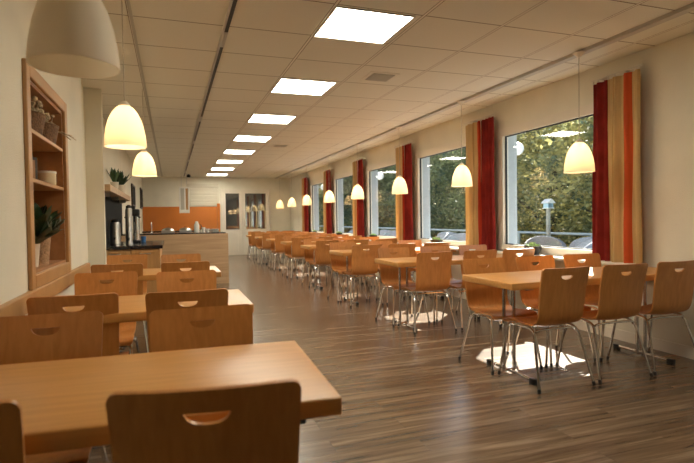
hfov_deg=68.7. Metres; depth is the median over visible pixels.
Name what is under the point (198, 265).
dining chair
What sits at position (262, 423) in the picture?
dining chair
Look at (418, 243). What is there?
dining chair
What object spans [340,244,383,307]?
dining chair
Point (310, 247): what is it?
dining table
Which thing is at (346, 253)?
dining table
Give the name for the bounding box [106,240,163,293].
cabinet
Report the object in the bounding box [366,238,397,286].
dining chair
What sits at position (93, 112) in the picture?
wall
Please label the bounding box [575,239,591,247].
armchair
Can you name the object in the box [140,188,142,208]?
picture frame
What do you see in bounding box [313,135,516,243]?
trim
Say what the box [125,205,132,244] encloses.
dispenser
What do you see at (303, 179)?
curtain
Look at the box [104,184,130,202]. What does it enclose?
wall shelf
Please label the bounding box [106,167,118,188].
potted plant
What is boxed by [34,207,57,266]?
potted plant
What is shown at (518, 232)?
railing
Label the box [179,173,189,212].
rack
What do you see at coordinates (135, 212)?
dispenser
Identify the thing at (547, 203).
garden lamp
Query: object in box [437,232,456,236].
armchair
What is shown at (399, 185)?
pendant lamp
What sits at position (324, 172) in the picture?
curtain
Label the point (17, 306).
trim
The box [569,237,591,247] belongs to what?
armchair
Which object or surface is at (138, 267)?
dining chair
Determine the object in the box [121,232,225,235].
island countertop
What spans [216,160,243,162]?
recessed light
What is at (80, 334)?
dining chair
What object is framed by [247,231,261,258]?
dining chair
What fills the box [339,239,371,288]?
dining chair
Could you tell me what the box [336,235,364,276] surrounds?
dining chair
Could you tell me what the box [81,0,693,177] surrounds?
ceiling
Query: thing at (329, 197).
pendant lamp
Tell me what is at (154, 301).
dining chair
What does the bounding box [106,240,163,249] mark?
countertop
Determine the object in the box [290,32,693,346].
wall
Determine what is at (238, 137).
recessed light
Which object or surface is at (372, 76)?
ceiling vent
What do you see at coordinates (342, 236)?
dining chair
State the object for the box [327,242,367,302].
dining chair
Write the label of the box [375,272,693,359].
baseboard
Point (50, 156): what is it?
wall shelf
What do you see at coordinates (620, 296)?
dining chair
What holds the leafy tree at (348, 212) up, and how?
on the ground
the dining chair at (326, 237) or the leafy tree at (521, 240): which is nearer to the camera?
the dining chair at (326, 237)
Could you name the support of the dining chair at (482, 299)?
on the floor
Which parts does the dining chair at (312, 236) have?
backrest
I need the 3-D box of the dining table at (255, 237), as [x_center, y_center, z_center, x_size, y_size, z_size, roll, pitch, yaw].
[-1.645,0.505,14.281,1.785,0.745,0.640,-1,2,-19]
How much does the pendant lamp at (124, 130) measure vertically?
1.070 m
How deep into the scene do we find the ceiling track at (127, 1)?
4.68 m
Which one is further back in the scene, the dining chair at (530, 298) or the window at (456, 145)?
the window at (456, 145)
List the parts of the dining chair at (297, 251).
backrest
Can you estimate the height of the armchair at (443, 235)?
0.931 m
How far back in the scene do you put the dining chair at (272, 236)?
12.77 m
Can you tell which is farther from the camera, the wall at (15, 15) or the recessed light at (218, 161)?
the recessed light at (218, 161)
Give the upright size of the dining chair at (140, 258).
0.854 m
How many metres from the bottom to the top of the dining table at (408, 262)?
0.745 m
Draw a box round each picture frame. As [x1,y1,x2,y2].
[131,183,135,206]
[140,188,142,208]
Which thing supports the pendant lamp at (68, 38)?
hanging from the ceiling
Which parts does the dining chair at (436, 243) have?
backrest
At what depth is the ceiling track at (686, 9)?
4.98 m
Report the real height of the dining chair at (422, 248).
0.854 m
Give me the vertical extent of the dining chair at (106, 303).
0.854 m
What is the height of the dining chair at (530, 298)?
0.854 m
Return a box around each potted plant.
[34,203,64,264]
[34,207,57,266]
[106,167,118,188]
[117,171,129,192]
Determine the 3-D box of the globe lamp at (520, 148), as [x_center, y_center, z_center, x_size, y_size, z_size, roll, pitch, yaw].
[2.283,-1.127,6.909,0.260,0.180,0.180,-1,2,-19]
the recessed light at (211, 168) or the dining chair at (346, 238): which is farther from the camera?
the recessed light at (211, 168)
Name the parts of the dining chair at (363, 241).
backrest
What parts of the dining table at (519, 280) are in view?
leg, leg, leg, leg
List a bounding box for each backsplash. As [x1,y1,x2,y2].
[105,197,122,244]
[143,207,216,230]
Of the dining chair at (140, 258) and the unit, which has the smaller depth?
the dining chair at (140, 258)
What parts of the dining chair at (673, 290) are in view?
leg, leg, leg, seat, seat frame, backrest, leg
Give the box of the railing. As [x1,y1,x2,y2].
[319,226,591,243]
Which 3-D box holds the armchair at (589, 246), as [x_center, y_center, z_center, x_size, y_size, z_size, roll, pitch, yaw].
[3.434,0.587,6.733,0.639,0.931,0.564,0,2,35]
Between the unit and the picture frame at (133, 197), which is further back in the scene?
the unit
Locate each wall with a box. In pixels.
[0,0,85,314]
[81,85,142,262]
[83,88,106,270]
[142,177,290,254]
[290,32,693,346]
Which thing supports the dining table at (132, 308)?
on the floor
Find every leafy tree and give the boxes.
[319,166,430,234]
[319,184,351,231]
[378,152,463,232]
[389,135,550,237]
[430,131,562,243]
[458,119,592,246]
[517,116,592,246]
[523,131,590,244]
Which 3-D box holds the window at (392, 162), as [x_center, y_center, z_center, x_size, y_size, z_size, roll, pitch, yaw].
[0.769,-0.613,10.248,0.085,1.570,1.880,-1,2,-19]
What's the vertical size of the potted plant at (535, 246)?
0.148 m
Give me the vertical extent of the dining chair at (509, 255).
0.854 m
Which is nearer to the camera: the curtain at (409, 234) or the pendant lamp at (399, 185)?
the pendant lamp at (399, 185)
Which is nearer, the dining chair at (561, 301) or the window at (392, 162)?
the dining chair at (561, 301)
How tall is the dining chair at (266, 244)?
0.854 m
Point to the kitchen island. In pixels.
(212, 247)
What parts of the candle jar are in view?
lid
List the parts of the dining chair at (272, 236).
backrest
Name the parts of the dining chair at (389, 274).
leg, leg, backrest, seat, leg, leg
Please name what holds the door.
in the wall at (157, 191)
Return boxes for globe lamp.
[378,172,383,179]
[517,142,523,154]
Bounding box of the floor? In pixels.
[88,254,693,462]
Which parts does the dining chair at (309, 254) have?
backrest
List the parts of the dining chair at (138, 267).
backrest, leg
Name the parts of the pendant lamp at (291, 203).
lamp shade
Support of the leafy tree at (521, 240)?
on the ground
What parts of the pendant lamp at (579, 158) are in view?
lamp shade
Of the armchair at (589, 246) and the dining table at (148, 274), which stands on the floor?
the dining table at (148, 274)
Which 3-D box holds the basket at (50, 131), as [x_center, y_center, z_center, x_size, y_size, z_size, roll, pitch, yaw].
[-2.034,-0.694,3.435,0.216,0.222,0.382,-1,1,3]
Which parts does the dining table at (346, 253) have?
leg, leg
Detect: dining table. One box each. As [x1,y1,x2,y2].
[0,341,341,455]
[63,289,253,323]
[99,266,220,351]
[246,235,256,259]
[255,237,266,264]
[266,239,280,269]
[281,240,343,277]
[300,243,381,288]
[329,247,456,304]
[375,254,509,331]
[462,267,681,384]
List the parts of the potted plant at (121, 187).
pot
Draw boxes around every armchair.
[380,229,390,234]
[384,230,395,235]
[436,232,447,238]
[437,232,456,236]
[447,233,465,240]
[525,236,563,246]
[535,235,566,246]
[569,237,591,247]
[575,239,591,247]
[584,243,591,248]
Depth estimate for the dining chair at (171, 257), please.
5.52 m
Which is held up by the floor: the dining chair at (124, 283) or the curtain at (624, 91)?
the dining chair at (124, 283)
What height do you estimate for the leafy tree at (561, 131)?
7.681 m
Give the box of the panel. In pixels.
[217,204,220,231]
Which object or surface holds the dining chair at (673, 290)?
on the floor
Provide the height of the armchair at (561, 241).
0.931 m
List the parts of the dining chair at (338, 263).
leg, seat, backrest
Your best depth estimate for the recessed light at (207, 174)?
16.34 m
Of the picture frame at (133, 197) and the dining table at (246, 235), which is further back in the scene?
the dining table at (246, 235)
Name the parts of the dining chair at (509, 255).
backrest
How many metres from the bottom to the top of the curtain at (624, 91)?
1.820 m
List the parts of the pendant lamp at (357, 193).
lamp shade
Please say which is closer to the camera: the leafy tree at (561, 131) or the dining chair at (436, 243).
the dining chair at (436, 243)
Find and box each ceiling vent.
[271,144,288,146]
[360,71,399,81]
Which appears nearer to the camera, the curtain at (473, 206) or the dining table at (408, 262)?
the dining table at (408, 262)
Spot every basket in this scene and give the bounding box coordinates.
[31,96,46,134]
[42,112,75,143]
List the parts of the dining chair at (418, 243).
backrest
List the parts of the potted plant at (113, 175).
pot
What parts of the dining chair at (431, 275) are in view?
leg, leg, seat, seat frame, leg, backrest, leg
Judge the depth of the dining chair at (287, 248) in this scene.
11.12 m
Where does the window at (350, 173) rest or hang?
in the wall at (667, 69)
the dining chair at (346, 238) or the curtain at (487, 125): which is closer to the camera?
the curtain at (487, 125)
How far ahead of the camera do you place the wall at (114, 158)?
8.94 m
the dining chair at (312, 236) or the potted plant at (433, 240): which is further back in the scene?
the dining chair at (312, 236)
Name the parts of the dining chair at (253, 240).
backrest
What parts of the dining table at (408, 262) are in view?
leg, leg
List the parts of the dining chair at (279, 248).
backrest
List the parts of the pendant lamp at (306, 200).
lamp shade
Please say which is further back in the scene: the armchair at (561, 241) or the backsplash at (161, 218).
the backsplash at (161, 218)
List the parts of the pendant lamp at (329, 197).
lamp shade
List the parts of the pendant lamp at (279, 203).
lamp shade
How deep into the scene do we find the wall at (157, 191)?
17.54 m
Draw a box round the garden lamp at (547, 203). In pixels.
[541,199,554,235]
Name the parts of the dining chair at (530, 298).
leg, backrest, leg, seat, leg, leg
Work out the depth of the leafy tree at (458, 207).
16.84 m
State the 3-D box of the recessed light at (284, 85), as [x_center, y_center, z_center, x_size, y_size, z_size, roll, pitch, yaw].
[-0.500,-1.620,5.705,0.624,0.009,0.610,-1,2,-19]
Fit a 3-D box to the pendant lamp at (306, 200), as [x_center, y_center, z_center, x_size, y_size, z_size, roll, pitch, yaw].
[-1.097,-1.254,13.780,0.262,1.070,0.262,-1,2,-19]
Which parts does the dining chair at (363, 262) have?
leg, leg, seat frame, backrest, leg, leg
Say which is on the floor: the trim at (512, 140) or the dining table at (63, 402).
the dining table at (63, 402)
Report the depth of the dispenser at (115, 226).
7.26 m
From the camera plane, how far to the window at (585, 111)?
6.37 m
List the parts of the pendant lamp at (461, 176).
lamp shade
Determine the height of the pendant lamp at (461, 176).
1.070 m
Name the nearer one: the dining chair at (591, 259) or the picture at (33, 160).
the picture at (33, 160)
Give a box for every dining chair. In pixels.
[0,311,107,462]
[0,399,25,462]
[26,292,128,355]
[74,271,139,353]
[91,263,148,352]
[106,379,301,462]
[107,254,147,335]
[145,288,227,352]
[149,304,252,351]
[156,270,215,291]
[161,253,200,263]
[161,261,209,282]
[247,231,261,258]
[249,232,265,259]
[254,232,273,263]
[259,233,278,264]
[268,234,290,268]
[271,235,294,270]
[276,232,290,262]
[282,236,308,275]
[286,237,313,279]
[292,233,312,267]
[294,234,316,269]
[302,238,332,284]
[308,235,334,274]
[309,240,341,290]
[312,236,337,277]
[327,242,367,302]
[330,234,348,273]
[333,237,363,283]
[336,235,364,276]
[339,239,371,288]
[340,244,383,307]
[358,237,378,283]
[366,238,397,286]
[367,241,405,299]
[375,247,429,326]
[376,243,418,304]
[396,240,421,297]
[397,251,456,334]
[409,242,451,302]
[417,246,471,321]
[441,249,501,330]
[456,244,486,318]
[458,257,542,374]
[479,248,534,325]
[497,266,595,393]
[511,255,595,366]
[555,263,653,383]
[559,253,642,354]
[606,260,693,375]
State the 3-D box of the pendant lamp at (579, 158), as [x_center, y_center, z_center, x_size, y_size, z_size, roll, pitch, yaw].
[2.094,-1.071,4.579,0.262,1.070,0.262,-1,2,-19]
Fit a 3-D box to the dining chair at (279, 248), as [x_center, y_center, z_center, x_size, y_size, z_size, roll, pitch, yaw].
[-1.566,0.501,12.195,0.502,0.854,0.495,-1,2,-20]
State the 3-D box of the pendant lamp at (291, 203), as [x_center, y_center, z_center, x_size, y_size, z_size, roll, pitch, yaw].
[-1.686,-1.288,15.480,0.262,1.070,0.262,-1,2,-19]
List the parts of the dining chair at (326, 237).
backrest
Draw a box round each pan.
[161,228,174,232]
[179,228,190,232]
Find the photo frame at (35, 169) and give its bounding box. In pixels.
[32,157,37,178]
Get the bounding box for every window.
[310,179,323,232]
[333,171,352,235]
[366,159,395,238]
[415,139,465,246]
[497,103,592,255]
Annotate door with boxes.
[220,189,271,254]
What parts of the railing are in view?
handrail, post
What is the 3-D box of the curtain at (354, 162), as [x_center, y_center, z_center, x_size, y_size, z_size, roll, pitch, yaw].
[0.231,-0.711,11.504,0.163,1.820,0.410,-1,2,-19]
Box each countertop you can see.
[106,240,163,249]
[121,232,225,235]
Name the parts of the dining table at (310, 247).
leg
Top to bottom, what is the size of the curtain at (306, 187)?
1.820 m
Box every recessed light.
[207,174,226,175]
[211,168,234,169]
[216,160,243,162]
[223,150,255,153]
[233,135,271,141]
[247,114,296,123]
[270,78,336,95]
[313,6,415,43]
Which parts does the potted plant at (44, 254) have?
pot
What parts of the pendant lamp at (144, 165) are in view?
lamp shade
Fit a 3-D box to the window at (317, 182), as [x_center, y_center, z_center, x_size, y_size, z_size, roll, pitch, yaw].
[-0.784,-0.702,14.725,0.085,1.570,1.880,-1,2,-19]
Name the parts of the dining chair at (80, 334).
backrest, seat, leg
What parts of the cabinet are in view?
door, door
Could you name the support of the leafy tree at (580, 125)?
on the ground
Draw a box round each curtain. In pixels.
[301,177,305,231]
[305,176,309,231]
[323,169,326,233]
[327,168,331,233]
[352,159,357,235]
[358,157,365,236]
[395,144,404,241]
[404,141,413,239]
[464,118,481,244]
[479,113,495,249]
[591,76,609,260]
[605,64,642,263]
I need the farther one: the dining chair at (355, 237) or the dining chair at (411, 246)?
the dining chair at (355, 237)
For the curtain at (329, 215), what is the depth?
13.34 m
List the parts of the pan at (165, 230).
lid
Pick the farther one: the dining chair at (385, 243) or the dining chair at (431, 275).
the dining chair at (385, 243)
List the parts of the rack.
frame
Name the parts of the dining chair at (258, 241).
backrest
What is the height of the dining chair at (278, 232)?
0.854 m
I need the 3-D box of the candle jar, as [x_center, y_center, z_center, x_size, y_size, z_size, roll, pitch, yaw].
[-2.038,-0.358,3.446,0.116,0.100,0.116,-1,2,-19]
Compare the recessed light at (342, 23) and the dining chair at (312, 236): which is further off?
the dining chair at (312, 236)
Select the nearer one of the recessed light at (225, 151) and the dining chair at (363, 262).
the dining chair at (363, 262)
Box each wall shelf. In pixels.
[21,58,70,290]
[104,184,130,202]
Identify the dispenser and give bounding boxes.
[110,219,120,243]
[124,206,141,242]
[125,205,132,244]
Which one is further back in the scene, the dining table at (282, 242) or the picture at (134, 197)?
the picture at (134, 197)
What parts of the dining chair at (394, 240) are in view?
backrest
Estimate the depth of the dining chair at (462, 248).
6.43 m
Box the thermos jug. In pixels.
[194,221,201,232]
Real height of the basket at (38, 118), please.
0.225 m
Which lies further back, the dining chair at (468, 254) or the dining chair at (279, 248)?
the dining chair at (279, 248)
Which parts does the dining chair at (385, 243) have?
backrest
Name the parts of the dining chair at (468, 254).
leg, seat, leg, backrest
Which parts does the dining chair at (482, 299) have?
leg, backrest, seat frame, leg, seat, leg, leg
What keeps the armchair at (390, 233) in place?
on the terrace
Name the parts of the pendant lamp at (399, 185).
lamp shade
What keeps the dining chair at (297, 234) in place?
on the floor
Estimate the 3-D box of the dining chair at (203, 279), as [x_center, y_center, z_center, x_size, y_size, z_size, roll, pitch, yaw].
[-1.066,0.713,3.431,0.502,0.854,0.495,-1,2,-20]
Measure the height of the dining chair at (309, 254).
0.854 m
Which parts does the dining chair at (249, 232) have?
backrest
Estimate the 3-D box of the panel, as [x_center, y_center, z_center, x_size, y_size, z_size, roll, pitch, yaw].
[-4.409,-0.061,17.470,0.098,1.800,0.096,-1,2,-19]
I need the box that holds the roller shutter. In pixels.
[187,183,218,206]
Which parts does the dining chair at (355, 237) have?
backrest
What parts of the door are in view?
glass pane, glass pane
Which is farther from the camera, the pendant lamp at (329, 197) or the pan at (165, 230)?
the pendant lamp at (329, 197)
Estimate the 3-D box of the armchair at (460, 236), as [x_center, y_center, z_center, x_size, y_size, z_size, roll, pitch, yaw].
[2.286,0.505,10.666,0.564,0.931,0.639,-2,2,-44]
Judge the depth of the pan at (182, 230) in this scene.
9.81 m
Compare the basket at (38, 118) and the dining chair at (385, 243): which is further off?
the dining chair at (385, 243)
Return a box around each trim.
[0,263,90,316]
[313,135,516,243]
[338,237,635,264]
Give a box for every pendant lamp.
[26,0,119,78]
[103,0,146,149]
[132,89,156,176]
[276,177,283,207]
[288,172,295,206]
[302,165,311,204]
[324,156,334,202]
[351,144,363,198]
[392,127,407,193]
[451,101,472,186]
[564,51,594,173]
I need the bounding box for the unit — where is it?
[142,230,218,232]
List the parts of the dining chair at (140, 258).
backrest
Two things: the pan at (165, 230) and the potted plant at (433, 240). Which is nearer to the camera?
the potted plant at (433, 240)
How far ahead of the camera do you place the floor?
3.59 m
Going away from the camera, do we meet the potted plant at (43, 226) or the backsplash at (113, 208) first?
the potted plant at (43, 226)
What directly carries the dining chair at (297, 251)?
on the floor
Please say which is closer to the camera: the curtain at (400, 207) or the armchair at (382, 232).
the curtain at (400, 207)
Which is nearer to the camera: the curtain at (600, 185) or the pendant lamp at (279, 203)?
the curtain at (600, 185)
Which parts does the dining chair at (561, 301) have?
leg, seat, leg, seat frame, leg, backrest, leg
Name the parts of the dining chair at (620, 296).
leg, leg, seat, leg, seat frame, backrest, leg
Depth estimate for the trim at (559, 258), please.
5.40 m
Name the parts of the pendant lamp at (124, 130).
lamp shade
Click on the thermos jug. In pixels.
(196, 225)
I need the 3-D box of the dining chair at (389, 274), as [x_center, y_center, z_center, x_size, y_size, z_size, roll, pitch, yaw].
[0.641,0.625,5.912,0.502,0.854,0.495,-1,2,-20]
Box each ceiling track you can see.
[126,0,162,176]
[183,0,236,175]
[275,2,693,178]
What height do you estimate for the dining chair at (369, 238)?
0.854 m
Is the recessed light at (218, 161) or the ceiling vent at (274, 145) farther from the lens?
the recessed light at (218, 161)
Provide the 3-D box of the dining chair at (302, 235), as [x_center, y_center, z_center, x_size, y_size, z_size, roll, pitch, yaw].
[-1.036,0.488,12.379,0.502,0.854,0.495,-1,2,-19]
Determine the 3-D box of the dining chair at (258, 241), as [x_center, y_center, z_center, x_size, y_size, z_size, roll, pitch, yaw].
[-2.336,0.459,14.315,0.502,0.854,0.495,-1,2,-20]
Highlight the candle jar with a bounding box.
[38,171,56,184]
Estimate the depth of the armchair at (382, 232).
15.47 m
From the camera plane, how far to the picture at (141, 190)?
15.80 m
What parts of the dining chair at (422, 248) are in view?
backrest, leg, seat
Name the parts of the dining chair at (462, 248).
backrest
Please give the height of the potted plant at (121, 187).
0.394 m
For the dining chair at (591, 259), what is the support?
on the floor
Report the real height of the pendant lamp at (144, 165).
1.070 m
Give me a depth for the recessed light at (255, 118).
7.45 m
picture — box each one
[33,160,34,177]
[133,186,135,204]
[141,190,142,206]
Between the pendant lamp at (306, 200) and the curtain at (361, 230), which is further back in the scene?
the pendant lamp at (306, 200)
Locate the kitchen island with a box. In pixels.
[121,232,228,283]
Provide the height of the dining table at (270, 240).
0.745 m
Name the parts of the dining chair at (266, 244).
backrest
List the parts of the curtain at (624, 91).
rod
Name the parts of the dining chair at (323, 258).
backrest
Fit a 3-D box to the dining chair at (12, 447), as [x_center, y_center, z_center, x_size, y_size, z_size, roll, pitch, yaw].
[-0.923,0.766,1.202,0.502,0.854,0.495,-1,1,-17]
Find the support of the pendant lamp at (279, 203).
hanging from the ceiling track at (686, 9)
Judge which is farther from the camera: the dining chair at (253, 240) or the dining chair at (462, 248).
the dining chair at (253, 240)
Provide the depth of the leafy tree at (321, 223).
30.31 m
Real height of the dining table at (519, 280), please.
0.745 m
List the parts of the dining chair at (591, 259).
backrest, seat, leg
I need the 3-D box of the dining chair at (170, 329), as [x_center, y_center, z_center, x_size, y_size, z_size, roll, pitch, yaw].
[-0.515,0.743,1.897,0.502,0.854,0.495,-1,2,-20]
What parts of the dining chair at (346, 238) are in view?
backrest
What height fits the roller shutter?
0.780 m
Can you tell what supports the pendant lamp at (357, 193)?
hanging from the ceiling track at (686, 9)
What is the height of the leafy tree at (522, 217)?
7.112 m
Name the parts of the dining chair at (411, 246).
backrest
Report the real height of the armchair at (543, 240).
0.931 m
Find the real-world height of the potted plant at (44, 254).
0.396 m
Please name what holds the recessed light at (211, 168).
in the ceiling
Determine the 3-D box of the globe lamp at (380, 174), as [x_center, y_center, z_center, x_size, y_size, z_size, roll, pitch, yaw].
[0.703,-1.257,11.461,0.260,0.180,0.180,-1,2,-19]
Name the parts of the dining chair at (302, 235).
backrest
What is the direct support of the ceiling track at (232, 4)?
attached to the ceiling
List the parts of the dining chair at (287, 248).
backrest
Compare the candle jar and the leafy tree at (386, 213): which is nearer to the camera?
the candle jar
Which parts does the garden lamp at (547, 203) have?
post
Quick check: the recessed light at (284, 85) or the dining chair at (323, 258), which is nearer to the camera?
the recessed light at (284, 85)
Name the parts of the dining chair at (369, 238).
backrest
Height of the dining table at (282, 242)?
0.745 m

